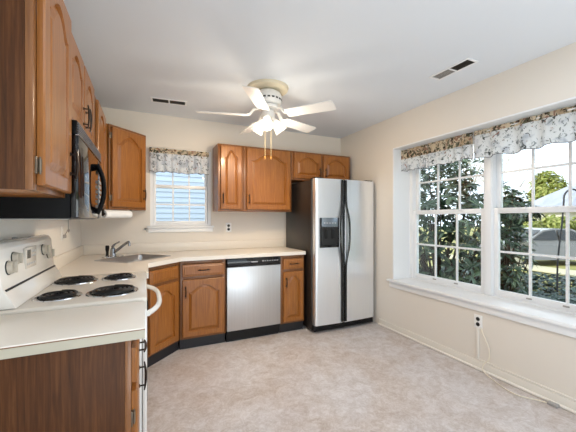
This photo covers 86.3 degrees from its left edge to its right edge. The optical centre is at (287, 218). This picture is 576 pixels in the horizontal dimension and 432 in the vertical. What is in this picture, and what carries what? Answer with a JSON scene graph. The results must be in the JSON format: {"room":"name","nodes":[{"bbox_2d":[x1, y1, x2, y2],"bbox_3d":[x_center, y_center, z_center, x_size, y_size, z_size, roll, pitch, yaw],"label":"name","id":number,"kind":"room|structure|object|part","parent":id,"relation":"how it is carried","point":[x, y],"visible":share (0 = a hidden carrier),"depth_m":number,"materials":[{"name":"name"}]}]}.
{"room":"kitchen","nodes":[
{"label":"kitchen","id":0,"kind":"room"},
{"bbox_2d":[0,220,80,256],"bbox_3d":[-0.910,0.057,0.298,0.200,2.463,6.200,0,0,-25],"label":"wall","id":1,"kind":"structure","parent":0,"point":[9,229],"depth_m":2.14,"materials":[{"name":"white paint"}]},
{"bbox_2d":[0,0,78,197],"bbox_3d":[-0.954,-0.467,1.049,0.350,0.761,0.410,0,0,-25],"label":"upper cabinet","id":2,"kind":"object","parent":1,"relation":"attached to","point":[36,154],"visible":1,"depth_m":0.94,"materials":[{"name":"brown wood"}]},
{"bbox_3d":[-0.902,-0.466,0.850,0.274,0.760,0.005,0,0,-25],"label":"panel","id":3,"kind":"part","parent":2,"relation":"part of","materials":[{"name":"brown wood"}]},
{"bbox_3d":[-0.856,-0.467,1.098,0.020,0.761,0.404,0,0,-25],"label":"frame","id":4,"kind":"part","parent":2,"relation":"part of","materials":[{"name":"brown wood"}]},
{"bbox_3d":[-0.839,-0.466,1.115,0.020,0.723,0.362,0,0,-24],"label":"door","id":5,"kind":"part","parent":2,"relation":"part of","materials":[{"name":"brown wood"}]},
{"bbox_3d":[-0.879,-0.224,1.266,0.032,0.125,0.016,0,0,-24],"label":"handle","id":6,"kind":"part","parent":2,"relation":"part of","materials":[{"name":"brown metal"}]},
{"bbox_2d":[61,226,63,240],"bbox_3d":[-1.784,0.116,2.429,0.009,0.116,0.072,0,0,-25],"label":"outlet","id":7,"kind":"object","parent":1,"relation":"attached to","point":[62,227],"visible":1,"depth_m":2.42,"materials":[{"name":"white plastic"}]},
{"bbox_2d":[63,220,69,237],"bbox_3d":[-1.802,0.035,2.508,0.032,0.237,0.183,0,0,-25],"label":"cord","id":8,"kind":"object","parent":7,"relation":"attached to","point":[68,230],"visible":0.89,"depth_m":2.45,"materials":[{"name":"grey plastic"}]},
{"bbox_2d":[72,34,93,142],"bbox_3d":[-1.208,-0.635,1.580,0.336,0.423,0.760,0,0,-25],"label":"upper cabinet","id":9,"kind":"object","parent":1,"relation":"attached to","point":[82,87],"visible":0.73,"depth_m":1.58,"materials":[{"name":"brown wood"}]},
{"bbox_2d":[0,120,106,219],"bbox_3d":[-1.184,-0.208,1.591,0.387,0.424,0.756,0,0,-25],"label":"microwave","id":10,"kind":"object","parent":9,"relation":"attached to","point":[87,198],"visible":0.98,"depth_m":1.31,"materials":[{"name":"black"}]},
{"bbox_3d":[-1.067,-0.390,1.645,0.022,0.060,0.756,0,0,-25],"label":"grille frame","id":11,"kind":"part","parent":10,"relation":"part of","materials":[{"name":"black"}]},
{"bbox_3d":[-1.029,-0.179,1.569,0.028,0.354,0.585,0,0,-25],"label":"door","id":12,"kind":"part","parent":10,"relation":"part of","materials":[{"name":"black"}]},
{"bbox_3d":[-1.189,-0.179,1.914,0.028,0.354,0.166,0,0,-25],"label":"control panel","id":13,"kind":"part","parent":10,"relation":"part of","materials":[{"name":"black"}]},
{"bbox_3d":[-1.108,-0.174,1.816,0.061,0.302,0.026,0,0,-25],"label":"handle","id":14,"kind":"part","parent":10,"relation":"part of","materials":[{"name":"black plastic"}]},
{"bbox_3d":[-1.018,-0.635,1.470,0.020,0.379,0.344,0,0,-25],"label":"door","id":15,"kind":"part","parent":9,"relation":"part of","materials":[{"name":"brown wood"}]},
{"bbox_3d":[-1.056,-0.536,1.613,0.032,0.125,0.016,0,0,-25],"label":"handle","id":16,"kind":"part","parent":9,"relation":"part of","materials":[{"name":"brown metal"}]},
{"bbox_3d":[-1.170,-0.635,1.798,0.020,0.379,0.344,0,0,-25],"label":"door","id":17,"kind":"part","parent":9,"relation":"part of","materials":[{"name":"brown wood"}]},
{"bbox_3d":[-1.085,-0.536,1.677,0.032,0.125,0.016,0,0,-25],"label":"handle","id":18,"kind":"part","parent":9,"relation":"part of","materials":[{"name":"brown metal"}]},
{"bbox_2d":[94,95,105,208],"bbox_3d":[-1.542,-0.467,2.299,0.336,0.761,0.818,0,0,-25],"label":"upper cabinet","id":19,"kind":"object","parent":1,"relation":"attached to","point":[99,117],"visible":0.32,"depth_m":2.23,"materials":[{"name":"brown wood"}]},
{"bbox_2d":[81,107,340,267],"bbox_3d":[-0.638,0.057,3.931,3.754,2.463,0.160,0,0,-25],"label":"wall","id":20,"kind":"structure","parent":0,"point":[162,131],"depth_m":3.64,"materials":[{"name":"beige paint"}]},
{"bbox_2d":[104,123,145,210],"bbox_3d":[-1.719,-0.467,3.005,0.607,0.761,0.602,0,0,-25],"label":"upper cabinet","id":21,"kind":"object","parent":20,"relation":"attached to","point":[125,149],"visible":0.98,"depth_m":2.88,"materials":[{"name":"brown wood"}]},
{"bbox_2d":[102,209,131,217],"bbox_3d":[-1.575,-0.045,2.834,0.072,0.079,0.310,0,0,21],"label":"paper towel holder","id":22,"kind":"object","parent":21,"relation":"attached to","point":[105,213],"visible":0.9,"depth_m":2.80,"materials":[{"name":"white paper"}]},
{"bbox_2d":[149,147,208,174],"bbox_3d":[-1.234,-0.649,3.518,0.649,0.276,0.034,0,0,-25],"label":"valance","id":23,"kind":"object","parent":20,"relation":"attached to","point":[177,161],"visible":1,"depth_m":3.51,"materials":[{"name":"fabric"}]},
{"bbox_2d":[150,147,210,225],"bbox_3d":[-1.261,-0.362,3.626,0.670,0.890,0.108,0,0,-25],"label":"window","id":24,"kind":"structure","parent":20,"relation":"in","point":[207,178],"depth_m":3.61,"materials":[{"name":"white plastic"}]},
{"bbox_3d":[-1.272,-0.565,3.649,0.598,0.425,0.032,0,0,-25],"label":"sash","id":25,"kind":"part","parent":24,"relation":"part of","materials":[{"name":"white plastic"}]},
{"bbox_3d":[-1.255,-0.164,3.612,0.598,0.453,0.032,0,0,-25],"label":"sash","id":26,"kind":"part","parent":24,"relation":"part of","materials":[{"name":"white plastic"}]},
{"bbox_2d":[148,228,212,232],"bbox_3d":[-1.231,0.132,3.560,0.710,0.047,0.011,0,0,-25],"label":"trim","id":27,"kind":"structure","parent":20,"relation":"attached to","point":[150,230],"depth_m":3.54,"materials":[{"name":"white wood"}]},
{"bbox_2d":[147,226,213,227],"bbox_3d":[-1.230,0.095,3.559,0.730,0.024,0.040,0,0,-25],"label":"trim","id":28,"kind":"structure","parent":20,"relation":"attached to","point":[147,226],"depth_m":3.53,"materials":[{"name":"white wood"}]},
{"bbox_2d":[213,143,243,211],"bbox_3d":[-0.703,-0.467,3.617,0.300,0.761,0.350,0,0,-25],"label":"upper cabinet","id":29,"kind":"object","parent":20,"relation":"attached to","point":[228,159],"visible":1,"depth_m":3.49,"materials":[{"name":"brown wood"}]},
{"bbox_3d":[-0.645,-0.467,3.496,0.242,0.717,0.020,0,0,-25],"label":"door","id":30,"kind":"part","parent":29,"relation":"part of","materials":[{"name":"brown wood"}]},
{"bbox_2d":[226,223,230,231],"bbox_3d":[-0.734,0.108,3.793,0.072,0.116,0.009,0,0,-25],"label":"outlet","id":31,"kind":"object","parent":20,"relation":"attached to","point":[228,225],"visible":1,"depth_m":3.79,"materials":[{"name":"white plastic"}]},
{"bbox_2d":[241,146,290,211],"bbox_3d":[-0.287,-0.467,3.810,0.612,0.761,0.350,0,0,-25],"label":"upper cabinet","id":32,"kind":"object","parent":20,"relation":"attached to","point":[267,182],"visible":0.97,"depth_m":3.67,"materials":[{"name":"brown wood"}]},
{"bbox_2d":[291,151,349,182],"bbox_3d":[0.394,-0.665,4.126,0.886,0.363,0.350,0,0,-25],"label":"upper cabinet","id":33,"kind":"object","parent":20,"relation":"attached to","point":[305,166],"visible":0.88,"depth_m":3.97,"materials":[{"name":"brown wood"}]},
{"bbox_3d":[0.253,-0.665,3.913,0.390,0.319,0.020,0,0,-25],"label":"door","id":34,"kind":"part","parent":33,"relation":"part of","materials":[{"name":"brown wood"}]},
{"bbox_3d":[0.644,-0.665,4.095,0.390,0.319,0.020,0,0,-25],"label":"door","id":35,"kind":"part","parent":33,"relation":"part of","materials":[{"name":"brown wood"}]},
{"bbox_2d":[63,0,575,137],"bbox_3d":[0.710,-1.325,1.029,3.754,0.300,6.560,0,0,-25],"label":"ceiling","id":36,"kind":"structure","parent":0,"point":[375,60],"depth_m":2.12,"materials":[{"name":"white paint"}]},
{"bbox_2d":[150,97,186,105],"bbox_3d":[-1.188,-1.170,3.069,0.335,0.008,0.125,0,0,-20],"label":"ceiling vent","id":37,"kind":"object","parent":36,"relation":"in","point":[153,99],"visible":1,"depth_m":3.06,"materials":[{"name":"white"}]},
{"bbox_2d":[196,79,335,159],"bbox_3d":[-0.201,-0.847,2.790,1.205,0.654,1.167,0,0,-25],"label":"ceiling fan","id":38,"kind":"object","parent":36,"relation":"hanging from","point":[266,94],"visible":1,"depth_m":2.66,"materials":[{"name":"beige"}]},
{"bbox_3d":[-0.576,-0.921,2.690,0.435,0.035,0.128,0,0,-10],"label":"blade","id":39,"kind":"part","parent":38,"relation":"part of","materials":[{"name":"white wood"}]},
{"bbox_3d":[-0.368,-0.921,3.116,0.128,0.035,0.435,0,0,-28],"label":"blade","id":40,"kind":"part","parent":38,"relation":"part of","materials":[{"name":"white"}]},
{"bbox_3d":[-0.235,-0.921,2.362,0.128,0.035,0.435,0,0,8],"label":"blade","id":41,"kind":"part","parent":38,"relation":"part of","materials":[{"name":"white"}]},
{"bbox_3d":[-0.282,-0.832,2.822,0.119,0.137,0.129,0,0,-25],"label":"lamp shade","id":42,"kind":"part","parent":38,"relation":"part of","materials":[{"name":"white glass"}]},
{"bbox_3d":[-0.191,-0.832,2.641,0.118,0.137,0.130,0,0,-25],"label":"lamp shade","id":43,"kind":"part","parent":38,"relation":"part of","materials":[{"name":"white glass"}]},
{"bbox_3d":[-0.188,-0.842,2.658,0.060,0.089,0.073,0,0,-25],"label":"bulb","id":44,"kind":"part","parent":38,"relation":"part of","materials":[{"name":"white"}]},
{"bbox_3d":[-0.179,-1.159,2.760,0.372,0.029,0.372,0,0,-25],"label":"ceiling plate","id":45,"kind":"part","parent":38,"relation":"part of","materials":[{"name":"beige metal"}]},
{"bbox_3d":[-0.078,-0.832,2.812,0.132,0.137,0.120,0,0,-25],"label":"lamp shade","id":46,"kind":"part","parent":38,"relation":"part of","materials":[{"name":"white glass"}]},
{"bbox_3d":[0.101,-0.921,3.050,0.128,0.035,0.435,0,0,44],"label":"blade","id":47,"kind":"part","parent":38,"relation":"part of","materials":[{"name":"white"}]},
{"bbox_3d":[0.183,-0.921,2.584,0.435,0.035,0.128,0,0,26],"label":"blade","id":48,"kind":"part","parent":38,"relation":"part of","materials":[{"name":"white wood"}]},
{"bbox_2d":[429,58,478,79],"bbox_3d":[1.294,-1.170,2.413,0.125,0.008,0.340,0,0,-25],"label":"ceiling vent","id":49,"kind":"object","parent":36,"relation":"in","point":[467,62],"visible":1,"depth_m":2.40,"materials":[{"name":"white metal"}]},
{"bbox_2d":[147,321,575,431],"bbox_3d":[0.710,1.388,1.029,3.754,0.200,6.560,0,0,-25],"label":"floor","id":50,"kind":"structure","parent":0,"point":[369,376],"depth_m":2.30,"materials":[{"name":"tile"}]},
{"bbox_2d":[0,339,146,431],"bbox_3d":[-0.840,0.851,1.109,0.606,0.875,0.374,0,0,-25],"label":"base cabinet","id":51,"kind":"object","parent":50,"relation":"on","point":[92,388],"visible":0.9,"depth_m":0.98,"materials":[{"name":"brown wood"}]},
{"bbox_2d":[0,301,144,359],"bbox_3d":[-0.843,0.350,1.104,0.596,0.124,0.384,0,0,-25],"label":"countertop","id":52,"kind":"structure","parent":51,"relation":"on","point":[32,333],"depth_m":1.05,"materials":[{"name":"white laminate"}]},
{"bbox_3d":[-0.605,0.880,1.222,0.020,0.560,0.328,0,0,-25],"label":"door","id":53,"kind":"part","parent":51,"relation":"part of","materials":[{"name":"brown wood"}]},
{"bbox_3d":[-0.604,0.510,1.222,0.022,0.120,0.328,0,0,-25],"label":"drawer","id":54,"kind":"part","parent":51,"relation":"part of","materials":[{"name":"brown wood"}]},
{"bbox_3d":[-0.582,0.510,1.233,0.032,0.015,0.125,0,0,-25],"label":"handle","id":55,"kind":"part","parent":51,"relation":"part of","materials":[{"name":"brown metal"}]},
{"bbox_3d":[-0.635,0.690,1.347,0.032,0.125,0.016,0,0,-25],"label":"handle","id":56,"kind":"part","parent":51,"relation":"part of","materials":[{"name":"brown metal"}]},
{"bbox_2d":[0,235,161,431],"bbox_3d":[-1.044,0.688,1.652,0.674,1.200,0.768,0,0,-25],"label":"electric range","id":57,"kind":"object","parent":50,"relation":"on","point":[30,281],"visible":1,"depth_m":1.44,"materials":[{"name":"white metal"}]},
{"bbox_3d":[-1.145,0.203,1.272,0.020,0.056,0.056,0,0,-25],"label":"knob","id":58,"kind":"part","parent":57,"relation":"part of","materials":[{"name":"beige plastic"}]},
{"bbox_3d":[-1.176,0.173,1.333,0.020,0.056,0.056,0,0,-25],"label":"knob","id":59,"kind":"part","parent":57,"relation":"part of","materials":[{"name":"beige plastic"}]},
{"bbox_3d":[-1.267,0.188,1.511,0.008,0.100,0.150,0,0,-25],"label":"control plate","id":60,"kind":"part","parent":57,"relation":"part of","materials":[{"name":"white plastic"}]},
{"bbox_3d":[-1.353,0.172,1.714,0.020,0.056,0.056,0,0,-25],"label":"knob","id":61,"kind":"part","parent":57,"relation":"part of","materials":[{"name":"beige plastic"}]},
{"bbox_2d":[0,271,146,314],"bbox_3d":[-1.080,0.373,1.635,0.595,0.027,0.768,0,0,-25],"label":"cooktop","id":62,"kind":"object","parent":57,"relation":"in","point":[87,290],"depth_m":1.45,"materials":[{"name":"white metal"}]},
{"bbox_3d":[-0.818,0.742,1.757,0.019,0.652,0.752,0,0,-25],"label":"oven door","id":63,"kind":"part","parent":57,"relation":"part of","materials":[{"name":"white metal"}]},
{"bbox_3d":[-0.778,0.453,1.775,0.088,0.027,0.662,0,0,-25],"label":"handle","id":64,"kind":"part","parent":57,"relation":"part of","materials":[{"name":"white plastic"}]},
{"bbox_2d":[147,262,178,367],"bbox_3d":[-1.507,0.851,2.925,0.870,0.875,0.872,0,0,-25],"label":"base cabinet","id":65,"kind":"object","parent":50,"relation":"on","point":[163,324],"visible":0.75,"depth_m":2.77,"materials":[{"name":"brown wood"}]},
{"bbox_3d":[-1.118,0.509,2.783,0.022,0.118,0.358,0,0,20],"label":"false drawer","id":66,"kind":"part","parent":65,"relation":"part of","materials":[{"name":"brown wood"}]},
{"bbox_3d":[-1.119,0.881,2.783,0.020,0.565,0.358,0,0,20],"label":"door","id":67,"kind":"part","parent":65,"relation":"part of","materials":[{"name":"brown wood"}]},
{"bbox_2d":[53,239,305,277],"bbox_3d":[-0.793,0.343,2.985,2.272,0.138,1.422,0,0,-25],"label":"countertop","id":68,"kind":"structure","parent":65,"relation":"on","point":[77,261],"depth_m":3.22,"materials":[{"name":"white laminate"}]},
{"bbox_2d":[105,245,108,256],"bbox_3d":[-1.768,0.318,3.004,0.047,0.112,0.046,0,0,-25],"label":"sprayer","id":69,"kind":"object","parent":68,"relation":"on","point":[106,246],"visible":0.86,"depth_m":2.99,"materials":[{"name":"black plastic"}]},
{"bbox_2d":[102,241,130,257],"bbox_3d":[-1.608,0.292,2.948,0.253,0.164,0.200,0,0,20],"label":"faucet","id":70,"kind":"object","parent":68,"relation":"on","point":[113,250],"visible":0.98,"depth_m":2.96,"materials":[{"name":"silver metal"}]},
{"bbox_3d":[-1.698,0.369,2.981,0.060,0.010,0.200,0,0,20],"label":"plate","id":71,"kind":"part","parent":70,"relation":"part of","materials":[{"name":"silver metal"}]},
{"bbox_3d":[-1.591,0.275,2.942,0.218,0.131,0.027,0,0,20],"label":"spout","id":72,"kind":"part","parent":70,"relation":"part of","materials":[{"name":"silver metal"}]},
{"bbox_2d":[94,254,170,270],"bbox_3d":[-1.446,0.450,2.904,0.406,0.162,0.544,0,0,20],"label":"sink","id":73,"kind":"object","parent":68,"relation":"in","point":[139,257],"visible":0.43,"depth_m":3.03,"materials":[{"name":"silver metal"}]},
{"bbox_2d":[178,259,225,349],"bbox_3d":[-0.963,0.851,3.331,0.446,0.875,0.650,0,0,-25],"label":"base cabinet","id":74,"kind":"object","parent":50,"relation":"on","point":[202,283],"visible":0.85,"depth_m":3.07,"materials":[{"name":"brown wood"}]},
{"bbox_3d":[-0.843,0.510,3.073,0.408,0.120,0.022,0,0,-25],"label":"drawer","id":75,"kind":"part","parent":74,"relation":"part of","materials":[{"name":"brown wood"}]},
{"bbox_3d":[-0.843,0.880,3.074,0.408,0.560,0.020,0,0,-25],"label":"door","id":76,"kind":"part","parent":74,"relation":"part of","materials":[{"name":"brown wood"}]},
{"bbox_2d":[225,256,280,341],"bbox_3d":[-0.479,0.854,3.550,0.600,0.868,0.604,0,0,-25],"label":"dishwasher","id":77,"kind":"object","parent":50,"relation":"on","point":[252,284],"visible":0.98,"depth_m":3.28,"materials":[{"name":"silver metal"}]},
{"bbox_3d":[-0.360,0.462,3.296,0.600,0.083,0.038,0,0,-25],"label":"control panel","id":78,"kind":"part","parent":77,"relation":"part of","materials":[{"name":"black plastic"}]},
{"bbox_2d":[279,255,303,332],"bbox_3d":[-0.064,0.851,3.748,0.297,0.875,0.650,0,0,-25],"label":"base cabinet","id":79,"kind":"object","parent":50,"relation":"on","point":[291,266],"visible":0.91,"depth_m":3.48,"materials":[{"name":"brown wood"}]},
{"bbox_3d":[0.061,0.510,3.493,0.249,0.120,0.022,0,0,-25],"label":"drawer","id":80,"kind":"part","parent":79,"relation":"part of","materials":[{"name":"brown wood"}]},
{"bbox_3d":[0.061,0.880,3.494,0.249,0.560,0.020,0,0,-25],"label":"door","id":81,"kind":"part","parent":79,"relation":"part of","materials":[{"name":"brown wood"}]},
{"bbox_2d":[286,177,372,331],"bbox_3d":[0.529,0.410,3.906,0.850,1.756,0.807,0,0,-25],"label":"refrigerator","id":82,"kind":"object","parent":50,"relation":"on","point":[331,220],"visible":0.96,"depth_m":3.56,"materials":[{"name":"silver metal"}]},
{"bbox_3d":[0.460,0.373,3.515,0.367,1.654,0.076,0,0,-25],"label":"freezer door","id":83,"kind":"part","parent":82,"relation":"part of","materials":[{"name":"metal"}]},
{"bbox_3d":[0.471,0.158,3.481,0.250,0.336,0.021,0,0,-25],"label":"dispenser frame","id":84,"kind":"part","parent":82,"relation":"part of","materials":[{"name":"black plastic"}]},
{"bbox_3d":[0.614,0.370,3.523,0.020,1.635,0.067,0,0,35],"label":"handle","id":85,"kind":"part","parent":82,"relation":"part of","materials":[{"name":"black plastic"}]},
{"bbox_3d":[0.636,0.372,3.556,0.011,1.648,0.013,0,0,-25],"label":"edge trim","id":86,"kind":"part","parent":82,"relation":"part of","materials":[{"name":"black"}]},
{"bbox_3d":[0.655,0.372,3.565,0.011,1.648,0.013,0,0,-25],"label":"edge trim","id":87,"kind":"part","parent":82,"relation":"part of","materials":[{"name":"black"}]},
{"bbox_3d":[0.694,0.370,3.561,0.067,1.635,0.020,0,0,5],"label":"handle","id":88,"kind":"part","parent":82,"relation":"part of","materials":[{"name":"black"}]},
{"bbox_3d":[0.841,0.373,3.692,0.457,1.654,0.076,0,0,-25],"label":"fridge door","id":89,"kind":"part","parent":82,"relation":"part of","materials":[{"name":"metal"}]},
{"bbox_2d":[481,328,559,407],"bbox_3d":[1.689,1.106,2.325,0.127,0.363,0.555,0,0,-23],"label":"extension cord","id":90,"kind":"object","parent":50,"relation":"on","point":[549,402],"visible":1,"depth_m":2.23,"materials":[{"name":"beige plastic"}]},
{"bbox_2d":[341,42,575,398],"bbox_3d":[2.241,0.057,1.761,0.360,2.463,6.200,0,0,-25],"label":"wall","id":91,"kind":"structure","parent":0,"point":[544,357],"depth_m":2.75,"materials":[{"name":"beige paint"}]},
{"bbox_2d":[401,132,473,170],"bbox_3d":[1.510,-0.663,3.187,0.040,0.253,0.865,0,0,-25],"label":"valance","id":92,"kind":"object","parent":91,"relation":"hanging from","point":[431,154],"visible":1,"depth_m":3.12,"materials":[{"name":"fabric"}]},
{"bbox_2d":[410,134,483,293],"bbox_3d":[1.673,-0.051,3.256,0.100,1.498,0.889,0,0,-25],"label":"window","id":93,"kind":"structure","parent":91,"relation":"in","point":[415,175],"depth_m":3.35,"materials":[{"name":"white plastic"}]},
{"bbox_3d":[1.699,-0.411,3.246,0.034,0.727,0.840,0,0,-25],"label":"sash","id":94,"kind":"part","parent":93,"relation":"part of","materials":[{"name":"white plastic"}]},
{"bbox_3d":[1.663,0.294,3.229,0.034,0.780,0.840,0,0,-25],"label":"sash","id":95,"kind":"part","parent":93,"relation":"part of","materials":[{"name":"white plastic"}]},
{"bbox_2d":[378,318,575,413],"bbox_3d":[2.245,1.250,1.306,0.016,0.075,5.370,0,0,-25],"label":"baseboard","id":96,"kind":"structure","parent":91,"relation":"attached to","point":[571,404],"depth_m":2.52,"materials":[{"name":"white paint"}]},
{"bbox_2d":[474,314,481,328],"bbox_3d":[1.631,0.883,2.636,0.009,0.116,0.072,0,0,-25],"label":"outlet","id":97,"kind":"object","parent":91,"relation":"attached to","point":[477,318],"visible":1,"depth_m":2.63,"materials":[{"name":"white plastic"}]},
{"bbox_2d":[386,278,575,329],"bbox_3d":[1.714,0.713,2.771,0.345,0.030,1.955,0,0,-25],"label":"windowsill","id":98,"kind":"structure","parent":91,"relation":"attached to","point":[556,317],"depth_m":2.56,"materials":[{"name":"white"}]},
{"bbox_2d":[389,282,575,337],"bbox_3d":[1.589,0.759,2.715,0.017,0.061,1.918,0,0,-25],"label":"trim","id":99,"kind":"structure","parent":91,"relation":"attached to","point":[566,331],"depth_m":2.49,"materials":[{"name":"white paint"}]},
{"bbox_2d":[393,96,575,278],"bbox_3d":[1.733,-0.057,2.779,0.304,1.510,1.833,0,0,-25],"label":"trim","id":100,"kind":"structure","parent":91,"relation":"attached to","point":[401,179],"depth_m":3.55,"materials":[{"name":"white"}]},
{"bbox_2d":[484,157,491,295],"bbox_3d":[1.872,-0.051,2.822,0.115,1.498,0.065,0,0,-25],"label":"trim","id":101,"kind":"structure","parent":91,"relation":"attached to","point":[487,161],"depth_m":2.79,"materials":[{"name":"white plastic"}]},
{"bbox_2d":[474,105,575,159],"bbox_3d":[1.877,-0.657,2.373,0.050,0.257,0.908,0,0,-25],"label":"valance","id":102,"kind":"object","parent":91,"relation":"hanging from","point":[533,132],"visible":1,"depth_m":2.38,"materials":[{"name":"fabric"}]},
{"bbox_2d":[476,328,575,401],"bbox_3d":[1.953,1.077,1.937,0.014,0.268,1.560,0,0,-25],"label":"cable raceway","id":103,"kind":"object","parent":91,"relation":"attached to","point":[477,329],"visible":1,"depth_m":2.39,"materials":[{"name":"white plastic"}]},
{"bbox_2d":[492,111,575,313],"bbox_3d":[2.067,-0.051,2.408,0.100,1.498,0.851,0,0,-25],"label":"window","id":104,"kind":"structure","parent":91,"relation":"in","point":[497,159],"depth_m":2.53,"materials":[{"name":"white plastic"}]},
{"bbox_3d":[2.079,-0.411,2.428,0.034,0.727,0.815,0,0,-25],"label":"sash","id":105,"kind":"part","parent":104,"relation":"part of","materials":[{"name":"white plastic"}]},
{"bbox_3d":[2.043,0.294,2.411,0.034,0.780,0.815,0,0,-25],"label":"sash","id":106,"kind":"part","parent":104,"relation":"part of","materials":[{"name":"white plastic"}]},
{"label":"outside","id":107,"kind":"structure","parent":0,"visible":0},
{"bbox_2d":[430,253,575,276],"bbox_3d":[8.675,1.768,11.474,1.197,0.040,30.168,0,0,-21],"label":"footpath","id":108,"kind":"structure","parent":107,"point":[544,269],"depth_m":10.57,"materials":[{"name":"beige concrete"}]},
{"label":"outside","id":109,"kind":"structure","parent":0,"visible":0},
{"bbox_2d":[419,226,575,304],"bbox_3d":[25.085,1.760,15.786,90.000,0.191,90.000,0,0,-25],"label":"lawn","id":110,"kind":"structure","parent":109,"point":[547,263],"depth_m":12.56,"materials":[{"name":"green plant"}]},
{"bbox_2d":[153,172,204,223],"bbox_3d":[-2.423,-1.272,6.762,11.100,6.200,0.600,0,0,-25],"label":"house","id":111,"kind":"structure","parent":110,"relation":"on","point":[163,196],"depth_m":6.77,"materials":[{"name":"blue"}]},
{"bbox_2d":[419,158,509,285],"bbox_3d":[2.587,0.240,5.225,1.808,3.201,1.925,0,0,-25],"label":"tree","id":112,"kind":"object","parent":110,"relation":"on","point":[472,263],"visible":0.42,"depth_m":4.77,"materials":[{"name":"green plant"}]},
{"bbox_2d":[455,144,526,216],"bbox_3d":[17.166,-3.579,28.331,6.088,10.850,7.692,0,0,-25],"label":"bare tree","id":113,"kind":"object","parent":110,"relation":"on","point":[509,157],"visible":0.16,"depth_m":27.74,"materials":[{"name":"grey plant"}]},
{"bbox_2d":[431,263,575,303],"bbox_3d":[4.585,1.559,6.261,6.588,0.568,6.676,0,0,-25],"label":"ivy","id":114,"kind":"object","parent":110,"relation":"on","point":[542,293],"visible":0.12,"depth_m":7.02,"materials":[{"name":"green plant"}]},
{"bbox_2d":[468,144,563,195],"bbox_3d":[26.192,-3.749,36.176,9.624,11.193,5.618,0,0,13],"label":"bare tree","id":115,"kind":"object","parent":110,"relation":"on","point":[523,159],"visible":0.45,"depth_m":35.62,"materials":[{"name":"grey plant"}]},
{"bbox_2d":[500,180,546,294],"bbox_3d":[4.125,0.580,5.647,1.347,2.523,0.917,0,0,-25],"label":"shrub","id":116,"kind":"object","parent":110,"relation":"on","point":[514,221],"visible":0.54,"depth_m":5.34,"materials":[{"name":"green plant"}]},
{"bbox_2d":[473,227,575,263],"bbox_3d":[10.211,1.103,12.655,4.460,1.450,1.800,0,0,0],"label":"parked car","id":117,"kind":"object","parent":110,"relation":"on","point":[547,239],"visible":0.32,"depth_m":11.85,"materials":[{"name":"grey paint"}]},
{"bbox_2d":[525,170,567,200],"bbox_3d":[33.656,-2.255,39.997,4.889,8.176,4.819,0,0,-25],"label":"tree","id":118,"kind":"object","parent":110,"relation":"on","point":[543,179],"visible":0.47,"depth_m":38.98,"materials":[{"name":"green plant"}]},
{"bbox_2d":[523,214,575,230],"bbox_3d":[21.038,0.834,23.965,7.720,2.483,2.714,0,0,0],"label":"bush","id":119,"kind":"object","parent":110,"relation":"on","point":[552,221],"visible":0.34,"depth_m":23.32,"materials":[{"name":"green plant"}]},
{"bbox_2d":[525,183,575,226],"bbox_3d":[30.692,-1.202,30.000,14.100,5.900,7.400,0,0,0],"label":"house","id":120,"kind":"structure","parent":110,"relation":"on","point":[555,198],"depth_m":29.50,"materials":[{"name":"beige"}]},
{"bbox_2d":[556,212,563,293],"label":"hook","id":121,"kind":"object","parent":110,"relation":"on","point":[560,242],"depth_m":6.49,"materials":[{"name":"grey metal"}]},
{"bbox_2d":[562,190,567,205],"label":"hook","id":122,"kind":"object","parent":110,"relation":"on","point":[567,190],"depth_m":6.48,"materials":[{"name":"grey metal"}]}
]}

